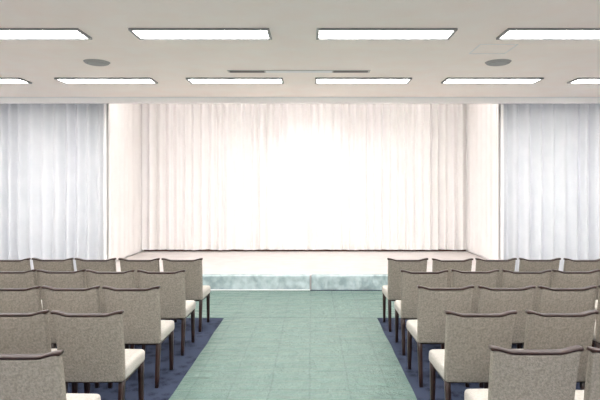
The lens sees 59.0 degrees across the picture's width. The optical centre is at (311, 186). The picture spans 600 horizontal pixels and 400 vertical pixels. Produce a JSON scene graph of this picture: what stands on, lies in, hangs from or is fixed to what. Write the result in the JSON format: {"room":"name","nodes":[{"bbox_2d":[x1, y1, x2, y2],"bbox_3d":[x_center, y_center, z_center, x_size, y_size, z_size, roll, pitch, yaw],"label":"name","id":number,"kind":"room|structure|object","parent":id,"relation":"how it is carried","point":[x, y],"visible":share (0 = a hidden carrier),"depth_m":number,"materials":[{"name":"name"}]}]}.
{"room":"assembly chamber","nodes":[
{"label":"assembly chamber","id":0,"kind":"room"},
{"bbox_2d":[0,0,599,96],"bbox_3d":[-0.150,-1.740,3.350,13.100,0.120,13.100,0,0,0],"label":"ceiling","id":1,"kind":"structure","parent":0,"point":[293,25],"depth_m":6.62,"materials":[{"name":"paint"}]},
{"bbox_2d":[0,78,31,83],"bbox_3d":[-5.236,-1.667,8.320,1.490,0.024,0.370,0,0,0],"label":"recessed light","id":2,"kind":"object","parent":1,"relation":"in","point":[2,80],"visible":1,"depth_m":8.39,"materials":[{"name":"grey plastic"}]},
{"bbox_2d":[0,28,91,39],"bbox_3d":[-3.216,-1.667,5.780,1.490,0.024,0.370,0,0,0],"label":"recessed light","id":3,"kind":"object","parent":1,"relation":"in","point":[5,33],"visible":1,"depth_m":5.78,"materials":[{"name":"grey plastic"}]},
{"bbox_2d":[83,59,109,65],"bbox_3d":[-2.890,-1.665,7.120,0.340,0.030,0.340,0,0,0],"label":"ceiling speaker","id":4,"kind":"object","parent":1,"relation":"in","point":[94,62],"depth_m":7.04},
{"bbox_2d":[54,78,157,83],"bbox_3d":[-3.216,-1.667,8.320,1.490,0.024,0.370,0,0,0],"label":"recessed light","id":5,"kind":"object","parent":1,"relation":"in","point":[63,80],"visible":1,"depth_m":8.31,"materials":[{"name":"grey plastic"}]},
{"bbox_2d":[128,28,271,39],"bbox_3d":[-1.196,-1.667,5.780,1.490,0.024,0.370,0,0,0],"label":"recessed light","id":6,"kind":"object","parent":1,"relation":"in","point":[140,33],"visible":1,"depth_m":5.76,"materials":[{"name":"grey plastic"}]},
{"bbox_2d":[186,78,283,83],"bbox_3d":[-1.196,-1.667,8.320,1.490,0.024,0.370,0,0,0],"label":"recessed light","id":7,"kind":"object","parent":1,"relation":"in","point":[191,80],"visible":1,"depth_m":8.31,"materials":[{"name":"grey plastic"}]},
{"bbox_2d":[227,70,369,72],"bbox_3d":[-0.190,-1.673,7.680,2.060,0.012,0.140,0,0,0],"label":"ceiling vent","id":8,"kind":"object","parent":1,"relation":"in","point":[229,71],"visible":1,"depth_m":7.65,"materials":[{"name":"grey metal"}]},
{"bbox_2d":[315,78,411,83],"bbox_3d":[0.794,-1.667,8.320,1.490,0.024,0.370,0,0,0],"label":"recessed light","id":9,"kind":"object","parent":1,"relation":"in","point":[317,80],"visible":1,"depth_m":8.31,"materials":[{"name":"grey plastic"}]},
{"bbox_2d":[316,28,457,39],"bbox_3d":[0.794,-1.667,5.780,1.490,0.024,0.370,0,0,0],"label":"recessed light","id":10,"kind":"object","parent":1,"relation":"in","point":[322,33],"visible":1,"depth_m":5.76,"materials":[{"name":"grey plastic"}]},
{"bbox_2d":[441,78,543,83],"bbox_3d":[2.814,-1.667,8.320,1.490,0.024,0.370,0,0,0],"label":"recessed light","id":11,"kind":"object","parent":1,"relation":"in","point":[447,80],"visible":1,"depth_m":8.31,"materials":[{"name":"grey plastic"}]},
{"bbox_2d":[469,44,517,53],"bbox_3d":[2.200,-1.677,6.450,0.450,0.005,0.450,0,0,0],"label":"access hatch","id":12,"kind":"object","parent":1,"relation":"in","point":[480,44],"depth_m":6.41,"materials":[{"name":"white metal"}]},
{"bbox_2d":[485,59,510,65],"bbox_3d":[2.500,-1.665,7.120,0.340,0.030,0.340,0,0,0],"label":"ceiling speaker","id":13,"kind":"object","parent":1,"relation":"in","point":[496,62],"depth_m":7.05},
{"bbox_2d":[496,28,599,39],"bbox_3d":[2.814,-1.667,5.780,1.490,0.024,0.370,0,0,0],"label":"recessed light","id":14,"kind":"object","parent":1,"relation":"in","point":[509,33],"visible":1,"depth_m":5.78,"materials":[{"name":"grey plastic"}]},
{"bbox_2d":[567,78,599,83],"bbox_3d":[4.834,-1.667,8.320,1.490,0.024,0.370,0,0,0],"label":"recessed light","id":15,"kind":"object","parent":1,"relation":"in","point":[577,80],"visible":1,"depth_m":8.39,"materials":[{"name":"grey plastic"}]},
{"bbox_2d":[0,98,599,103],"bbox_3d":[-0.150,-1.962,9.960,13.100,0.775,0.120,0,0,0],"label":"wall header","id":16,"kind":"structure","parent":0,"point":[2,100],"depth_m":9.90,"materials":[{"name":"white paint"}]},
{"bbox_2d":[0,97,599,97],"bbox_3d":[-0.150,-1.670,9.890,13.100,0.020,0.020,0,0,0],"label":"trim","id":17,"kind":"structure","parent":16,"relation":"attached to","point":[0,97],"depth_m":9.88,"materials":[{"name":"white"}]},
{"bbox_2d":[56,290,579,399],"bbox_3d":[-0.150,1.770,4.600,13.100,0.100,15.600,0,0,0],"label":"floor","id":18,"kind":"structure","parent":0,"point":[169,380],"depth_m":5.20,"materials":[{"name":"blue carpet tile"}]},
{"bbox_2d":[0,258,30,270],"bbox_3d":[-3.571,1.279,6.494,0.480,0.882,0.560,0,0,0],"label":"banquet chair","id":19,"kind":"object","parent":18,"relation":"on","point":[24,264],"visible":0.33,"depth_m":6.23,"materials":[{"name":"fabric"}]},
{"bbox_2d":[0,286,41,312],"bbox_3d":[-2.545,1.279,4.741,0.480,0.882,0.560,0,0,1],"label":"banquet chair","id":20,"kind":"object","parent":18,"relation":"on","point":[12,300],"visible":0.3,"depth_m":4.49,"materials":[{"name":"fabric"}]},
{"bbox_2d":[0,269,42,309],"bbox_3d":[-3.061,1.279,5.639,0.480,0.882,0.560,0,0,-1],"label":"banquet chair","id":21,"kind":"object","parent":18,"relation":"on","point":[8,279],"visible":0.25,"depth_m":5.38,"materials":[{"name":"fabric"}]},
{"bbox_2d":[0,309,77,392],"bbox_3d":[-2.044,1.279,3.853,0.480,0.882,0.560,0,0,-1],"label":"banquet chair","id":22,"kind":"object","parent":18,"relation":"on","point":[20,333],"visible":0.41,"depth_m":3.61,"materials":[{"name":"fabric"}]},
{"bbox_2d":[0,349,100,399],"bbox_3d":[-1.520,1.279,2.962,0.480,0.882,0.560,0,0,0],"label":"banquet chair","id":23,"kind":"object","parent":18,"relation":"on","point":[22,376],"visible":1,"depth_m":2.71,"materials":[{"name":"fabric"}]},
{"bbox_2d":[31,258,73,299],"bbox_3d":[-3.067,1.279,6.515,0.480,0.882,0.560,0,0,0],"label":"banquet chair","id":24,"kind":"object","parent":18,"relation":"on","point":[66,264],"visible":0.35,"depth_m":6.25,"materials":[{"name":"fabric"}]},
{"bbox_2d":[37,269,86,309],"bbox_3d":[-2.551,1.279,5.641,0.480,0.882,0.560,0,0,0],"label":"banquet chair","id":25,"kind":"object","parent":18,"relation":"on","point":[57,279],"visible":0.4,"depth_m":5.38,"materials":[{"name":"fabric"}]},
{"bbox_2d":[41,285,100,387],"bbox_3d":[-2.046,1.279,4.743,0.480,0.882,0.560,0,0,0],"label":"banquet chair","id":26,"kind":"object","parent":18,"relation":"on","point":[69,300],"visible":0.52,"depth_m":4.49,"materials":[{"name":"fabric"}]},
{"bbox_2d":[74,258,115,287],"bbox_3d":[-2.557,1.279,6.508,0.480,0.882,0.560,0,0,1],"label":"banquet chair","id":27,"kind":"object","parent":18,"relation":"on","point":[109,265],"visible":0.3,"depth_m":6.25,"materials":[{"name":"fabric"}]},
{"bbox_2d":[50,310,144,399],"bbox_3d":[-1.527,1.279,3.844,0.480,0.882,0.560,0,0,0],"label":"banquet chair","id":28,"kind":"object","parent":18,"relation":"on","point":[93,344],"visible":0.93,"depth_m":3.62,"materials":[{"name":"fabric"}]},
{"bbox_2d":[86,269,134,348],"bbox_3d":[-2.042,1.279,5.619,0.480,0.882,0.560,0,0,0],"label":"banquet chair","id":29,"kind":"object","parent":18,"relation":"on","point":[126,279],"visible":0.34,"depth_m":5.36,"materials":[{"name":"fabric"}]},
{"bbox_2d":[102,285,173,387],"bbox_3d":[-1.531,1.279,4.738,0.480,0.882,0.560,0,0,0],"label":"banquet chair","id":30,"kind":"object","parent":18,"relation":"on","point":[143,324],"visible":0.79,"depth_m":4.52,"materials":[{"name":"fabric"}]},
{"bbox_2d":[118,258,159,287],"bbox_3d":[-2.033,1.279,6.500,0.480,0.882,0.560,0,0,1],"label":"banquet chair","id":31,"kind":"object","parent":18,"relation":"on","point":[152,265],"visible":0.33,"depth_m":6.24,"materials":[{"name":"fabric"}]},
{"bbox_2d":[137,269,195,355],"bbox_3d":[-1.525,1.279,5.617,0.480,0.882,0.560,0,0,0],"label":"banquet chair","id":32,"kind":"object","parent":18,"relation":"on","point":[174,305],"visible":0.75,"depth_m":5.39,"materials":[{"name":"fabric"}]},
{"bbox_2d":[161,258,210,331],"bbox_3d":[-1.530,1.279,6.497,0.480,0.882,0.560,0,0,0],"label":"banquet chair","id":33,"kind":"object","parent":18,"relation":"on","point":[195,290],"visible":0.66,"depth_m":6.27,"materials":[{"name":"fabric"}]},
{"bbox_2d":[211,289,309,289],"bbox_3d":[-1.950,1.706,8.787,3.840,0.016,0.025,0,0,0],"label":"trim","id":34,"kind":"structure","parent":18,"relation":"on","point":[211,289],"depth_m":8.78,"materials":[{"name":"white"}]},
{"bbox_2d":[169,318,416,399],"bbox_3d":[-0.152,1.711,2.475,2.024,0.014,8.950,0,0,0],"label":"carpet","id":35,"kind":"object","parent":18,"relation":"on","point":[243,358],"visible":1,"depth_m":5.13,"materials":[{"name":"green carpet"}]},
{"bbox_2d":[187,291,400,317],"bbox_3d":[-0.160,1.711,7.865,8.661,0.014,1.810,0,0,0],"label":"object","id":36,"kind":"structure","parent":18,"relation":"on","point":[223,304],"depth_m":7.66,"materials":[{"name":"green carpet"}]},
{"bbox_2d":[116,251,515,289],"bbox_3d":[-0.160,1.595,10.530,7.440,0.250,3.340,0,0,0],"label":"stage platform","id":37,"kind":"object","parent":18,"relation":"on","point":[213,262],"visible":0.36,"depth_m":10.74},
{"bbox_2d":[202,274,309,288],"bbox_3d":[-1.955,1.587,8.861,3.830,0.249,0.109,0,0,0],"label":"panel","id":38,"kind":"object","parent":37,"relation":"attached to","point":[215,281],"visible":0.48,"depth_m":8.84,"materials":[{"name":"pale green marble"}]},
{"bbox_2d":[311,274,387,289],"bbox_3d":[1.770,1.587,8.863,3.560,0.249,0.107,0,0,0],"label":"panel","id":39,"kind":"object","parent":37,"relation":"attached to","point":[318,281],"visible":0.32,"depth_m":8.83,"materials":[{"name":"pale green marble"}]},
{"bbox_2d":[382,258,427,331],"bbox_3d":[1.129,1.279,6.505,0.480,0.882,0.560,0,0,0],"label":"banquet chair","id":40,"kind":"object","parent":18,"relation":"on","point":[392,291],"visible":0.68,"depth_m":6.27,"materials":[{"name":"fabric"}]},
{"bbox_2d":[394,269,447,354],"bbox_3d":[1.142,1.279,5.616,0.480,0.882,0.560,0,0,1],"label":"banquet chair","id":41,"kind":"object","parent":18,"relation":"on","point":[406,308],"visible":0.56,"depth_m":5.39,"materials":[{"name":"fabric"}]},
{"bbox_2d":[406,285,473,386],"bbox_3d":[1.134,1.279,4.760,0.480,0.882,0.560,0,0,-1],"label":"banquet chair","id":42,"kind":"object","parent":18,"relation":"on","point":[429,326],"visible":0.73,"depth_m":4.53,"materials":[{"name":"fabric"}]},
{"bbox_2d":[432,258,472,287],"bbox_3d":[1.648,1.279,6.476,0.480,0.882,0.560,0,0,-1],"label":"banquet chair","id":43,"kind":"object","parent":18,"relation":"on","point":[437,265],"visible":0.34,"depth_m":6.22,"materials":[{"name":"fabric"}]},
{"bbox_2d":[429,310,516,399],"bbox_3d":[1.141,1.279,3.840,0.480,0.882,0.560,0,0,-1],"label":"banquet chair","id":44,"kind":"object","parent":18,"relation":"on","point":[465,358],"visible":0.79,"depth_m":3.61,"materials":[{"name":"fabric"}]},
{"bbox_2d":[451,269,498,312],"bbox_3d":[1.665,1.279,5.645,0.480,0.882,0.560,0,0,1],"label":"banquet chair","id":45,"kind":"object","parent":18,"relation":"on","point":[459,279],"visible":0.35,"depth_m":5.39,"materials":[{"name":"fabric"}]},
{"bbox_2d":[475,258,516,287],"bbox_3d":[2.169,1.279,6.504,0.480,0.882,0.560,0,0,-1],"label":"banquet chair","id":46,"kind":"object","parent":18,"relation":"on","point":[481,264],"visible":0.32,"depth_m":6.25,"materials":[{"name":"fabric"}]},
{"bbox_2d":[477,285,535,387],"bbox_3d":[1.653,1.279,4.752,0.480,0.882,0.560,0,0,-1],"label":"banquet chair","id":47,"kind":"object","parent":18,"relation":"on","point":[490,300],"visible":0.48,"depth_m":4.50,"materials":[{"name":"fabric"}]},
{"bbox_2d":[464,345,583,399],"bbox_3d":[1.181,1.279,3.037,0.480,0.882,0.560,0,0,0],"label":"banquet chair","id":48,"kind":"object","parent":18,"relation":"on","point":[514,374],"visible":1,"depth_m":2.79,"materials":[{"name":"fabric"}]},
{"bbox_2d":[502,269,550,311],"bbox_3d":[2.181,1.279,5.621,0.480,0.882,0.560,0,0,1],"label":"banquet chair","id":49,"kind":"object","parent":18,"relation":"on","point":[511,279],"visible":0.42,"depth_m":5.37,"materials":[{"name":"fabric"}]},
{"bbox_2d":[519,258,560,287],"bbox_3d":[2.695,1.279,6.512,0.480,0.882,0.560,0,0,0],"label":"banquet chair","id":50,"kind":"object","parent":18,"relation":"on","point":[525,265],"visible":0.36,"depth_m":6.25,"materials":[{"name":"fabric"}]},
{"bbox_2d":[517,285,596,348],"bbox_3d":[2.164,1.279,4.747,0.480,0.882,0.560,0,0,-1],"label":"banquet chair","id":51,"kind":"object","parent":18,"relation":"on","point":[550,300],"visible":0.42,"depth_m":4.49,"materials":[{"name":"fabric"}]},
{"bbox_2d":[524,310,598,389],"bbox_3d":[1.695,1.279,3.848,0.480,0.882,0.560,0,0,-1],"label":"banquet chair","id":52,"kind":"object","parent":18,"relation":"on","point":[542,330],"visible":0.44,"depth_m":3.60,"materials":[{"name":"fabric"}]},
{"bbox_2d":[551,269,599,346],"bbox_3d":[2.684,1.279,5.636,0.480,0.882,0.560,0,0,-1],"label":"banquet chair","id":53,"kind":"object","parent":18,"relation":"on","point":[560,279],"visible":0.37,"depth_m":5.38,"materials":[{"name":"fabric"}]},
{"bbox_2d":[563,258,599,299],"bbox_3d":[3.210,1.279,6.493,0.480,0.882,0.560,0,0,-1],"label":"banquet chair","id":54,"kind":"object","parent":18,"relation":"on","point":[569,264],"visible":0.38,"depth_m":6.23,"materials":[{"name":"fabric"}]},
{"bbox_2d":[574,346,599,399],"bbox_3d":[1.686,1.279,3.017,0.480,0.882,0.560,0,0,-1],"label":"banquet chair","id":55,"kind":"object","parent":18,"relation":"on","point":[591,391],"visible":0.75,"depth_m":2.79,"materials":[{"name":"fabric"}]},
{"bbox_2d":[592,285,599,347],"bbox_3d":[2.696,1.279,4.757,0.480,0.882,0.560,0,0,1],"label":"banquet chair","id":56,"kind":"object","parent":18,"relation":"on","point":[596,336],"visible":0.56,"depth_m":4.58,"materials":[{"name":"fabric"}]},
{"bbox_3d":[-0.160,-0.255,12.270,7.560,3.950,0.120,0,0,0],"label":"wall","id":57,"kind":"structure","parent":0,"visible":0},
{"bbox_2d":[144,249,465,250],"bbox_3d":[-0.160,1.410,12.197,7.400,0.120,0.023,0,0,0],"label":"baseboard","id":58,"kind":"structure","parent":57,"relation":"attached to","point":[165,249],"depth_m":12.19,"materials":[{"name":"brown"}]},
{"bbox_3d":[-0.150,-2.290,11.210,13.100,0.120,2.380,0,0,0],"label":"ceiling","id":59,"kind":"structure","parent":0,"visible":0},
{"bbox_2d":[0,104,103,270],"bbox_3d":[-5.298,-0.235,10.252,2.705,3.889,0.228,0,0,0],"label":"window curtain","id":60,"kind":"object","parent":59,"relation":"hanging from","point":[52,155],"visible":0.71,"depth_m":10.24,"materials":[{"name":"white fabric"}]},
{"bbox_2d":[104,104,142,260],"bbox_3d":[-3.849,-0.381,10.995,0.031,3.658,1.930,0,0,0],"label":"wall","id":61,"kind":"structure","parent":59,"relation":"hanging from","point":[124,119],"depth_m":10.81,"materials":[{"name":"white paint"}]},
{"bbox_2d":[141,104,467,249],"bbox_3d":[-0.160,-0.386,12.039,7.450,3.648,0.199,0,0,0],"label":"stage curtain","id":62,"kind":"object","parent":59,"relation":"hanging from","point":[214,176],"visible":0.89,"depth_m":12.04,"materials":[{"name":"white fabric"}]},
{"bbox_2d":[467,104,502,259],"bbox_3d":[3.530,-0.380,10.995,0.057,3.659,1.930,0,0,0],"label":"wall","id":63,"kind":"structure","parent":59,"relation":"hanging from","point":[483,119],"depth_m":10.86,"materials":[{"name":"white paint"}]},
{"bbox_2d":[503,104,599,271],"bbox_3d":[4.987,-0.235,10.253,2.725,3.890,0.208,0,0,0],"label":"window curtain","id":64,"kind":"object","parent":59,"relation":"hanging from","point":[551,152],"visible":0.76,"depth_m":10.24,"materials":[{"name":"white fabric"}]}
]}

